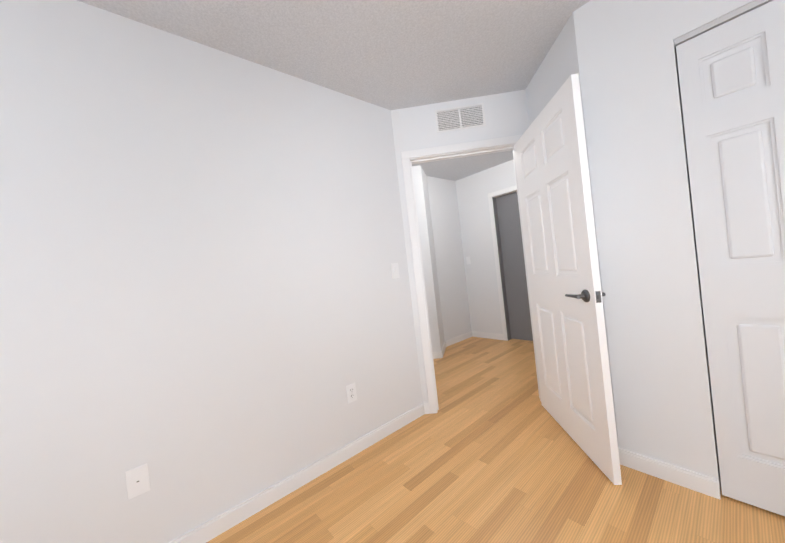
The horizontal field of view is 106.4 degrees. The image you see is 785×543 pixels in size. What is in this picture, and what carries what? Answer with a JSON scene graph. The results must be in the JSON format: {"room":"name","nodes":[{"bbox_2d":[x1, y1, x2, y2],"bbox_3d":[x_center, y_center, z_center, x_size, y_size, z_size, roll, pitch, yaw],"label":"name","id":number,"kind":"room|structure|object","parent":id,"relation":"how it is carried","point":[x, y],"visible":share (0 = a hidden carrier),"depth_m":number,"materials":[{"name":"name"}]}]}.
{"room":"empty bedroom","nodes":[
{"label":"empty bedroom","id":0,"kind":"room"},
{"bbox_2d":[0,0,422,542],"bbox_3d":[-0.987,0.056,1.491,2.920,2.450,0.120,-7,1,-40],"label":"wall","id":1,"kind":"structure","parent":0,"point":[206,312],"depth_m":1.38,"materials":[{"name":"white paint"}]},
{"bbox_2d":[125,463,149,499],"bbox_3d":[-1.086,0.895,1.251,0.072,0.118,0.007,-7,1,-40],"label":"electrical outlet plate","id":2,"kind":"object","parent":1,"relation":"attached to","point":[137,481],"visible":1,"depth_m":1.25,"materials":[{"name":"white plastic"}]},
{"bbox_2d":[346,383,356,403],"bbox_3d":[-0.271,0.806,1.946,0.072,0.118,0.009,-7,1,-40],"label":"electrical outlet","id":3,"kind":"object","parent":1,"relation":"attached to","point":[351,392],"visible":1,"depth_m":1.94,"materials":[{"name":"white plastic"}]},
{"bbox_2d":[391,263,399,278],"bbox_3d":[0.025,-0.006,2.262,0.072,0.118,0.015,-7,1,-40],"label":"bedroom light switch","id":4,"kind":"object","parent":1,"relation":"attached to","point":[395,269],"visible":1,"depth_m":2.25,"materials":[{"name":"white plastic"}]},
{"bbox_2d":[77,0,589,180],"bbox_3d":[0.378,-1.384,2.263,6.800,0.100,7.050,-7,1,-40],"label":"ceiling","id":5,"kind":"structure","parent":0,"point":[393,54],"depth_m":1.63,"materials":[{"name":"white paint"}]},
{"bbox_2d":[412,165,444,351],"bbox_3d":[-0.196,-0.051,4.122,1.319,2.450,1.519,-7,1,-40],"label":"wall","id":6,"kind":"structure","parent":0,"point":[428,258],"depth_m":3.72,"materials":[{"name":"white paint"}]},
{"bbox_2d":[433,331,502,358],"bbox_3d":[1.017,1.012,3.074,2.347,0.085,3.339,-7,1,-40],"label":"baseboard","id":7,"kind":"structure","parent":6,"relation":"attached to","point":[449,342],"depth_m":4.32,"materials":[{"name":"white paint"}]},
{"bbox_2d":[427,176,471,340],"bbox_3d":[0.830,-0.167,4.435,0.660,2.450,0.120,-7,1,-40],"label":"wall","id":8,"kind":"structure","parent":0,"point":[448,247],"depth_m":4.37,"materials":[{"name":"white paint"}]},
{"bbox_2d":[391,90,528,402],"bbox_3d":[0.704,-0.138,2.370,1.170,2.450,0.120,-6,0,5],"label":"wall","id":9,"kind":"structure","parent":0,"point":[506,115],"depth_m":2.33,"materials":[{"name":"white paint"}]},
{"bbox_2d":[435,103,485,132],"bbox_3d":[0.530,-1.205,2.302,0.380,0.180,0.009,-6,0,5],"label":"air vent","id":10,"kind":"object","parent":9,"relation":"in","point":[461,117],"visible":1,"depth_m":2.30,"materials":[{"name":"white metal"}]},
{"bbox_2d":[401,134,540,413],"bbox_3d":[0.669,0.040,2.376,0.970,2.105,0.152,-6,0,5],"label":"door frame","id":11,"kind":"structure","parent":9,"relation":"attached to","point":[406,156],"depth_m":2.33,"materials":[{"name":"white paint"}]},
{"bbox_2d":[514,73,621,484],"bbox_3d":[1.036,0.036,1.857,0.630,2.022,0.619,-7,1,-40],"label":"bedroom door","id":12,"kind":"structure","parent":9,"relation":"in","point":[558,225],"depth_m":1.67,"materials":[{"name":"white paint"}]},
{"bbox_2d":[455,159,515,333],"bbox_3d":[2.030,-0.293,3.616,0.120,2.450,2.930,-7,1,-40],"label":"wall","id":13,"kind":"structure","parent":0,"point":[473,190],"depth_m":4.36,"materials":[{"name":"white paint"}]},
{"bbox_2d":[488,185,532,340],"bbox_3d":[1.833,-0.100,3.860,0.136,2.105,0.970,-7,1,-40],"label":"door frame","id":14,"kind":"structure","parent":13,"relation":"attached to","point":[509,263],"depth_m":4.12,"materials":[{"name":"grey wood"}]},
{"bbox_2d":[206,337,784,542],"bbox_3d":[0.659,1.151,2.281,6.800,0.100,7.050,-7,1,-40],"label":"floor","id":15,"kind":"structure","parent":0,"point":[490,451],"depth_m":1.51,"materials":[{"name":"laminate"}]},
{"bbox_2d":[525,13,618,446],"bbox_3d":[1.192,-0.189,1.924,0.120,2.450,0.690,-6,0,5],"label":"wall","id":16,"kind":"structure","parent":0,"point":[558,66],"depth_m":1.78,"materials":[{"name":"white paint"}]},
{"bbox_2d":[573,0,754,496],"bbox_3d":[1.903,-0.259,0.732,0.120,2.450,2.340,-7,1,-40],"label":"wall","id":17,"kind":"structure","parent":0,"point":[642,197],"depth_m":1.42,"materials":[{"name":"white paint"}]},
{"bbox_2d":[169,403,720,542],"bbox_3d":[0.601,1.078,0.402,3.492,0.085,3.450,-7,1,-40],"label":"baseboard","id":18,"kind":"structure","parent":17,"relation":"attached to","point":[212,528],"depth_m":1.53,"materials":[{"name":"white paint"}]},
{"bbox_2d":[674,0,772,47],"bbox_3d":[1.663,-1.060,0.852,0.047,0.023,1.224,-7,1,-40],"label":"rail","id":19,"kind":"object","parent":17,"relation":"attached to","point":[742,10],"visible":0.8,"depth_m":1.20,"materials":[{"name":"silver metal"}]},
{"bbox_2d":[676,0,784,515],"bbox_3d":[1.480,-0.010,1.207,0.032,2.018,0.302,-7,1,-40],"label":"bifold closet door","id":20,"kind":"structure","parent":17,"relation":"in","point":[732,79],"depth_m":1.22,"materials":[{"name":"white paint"}]}
]}

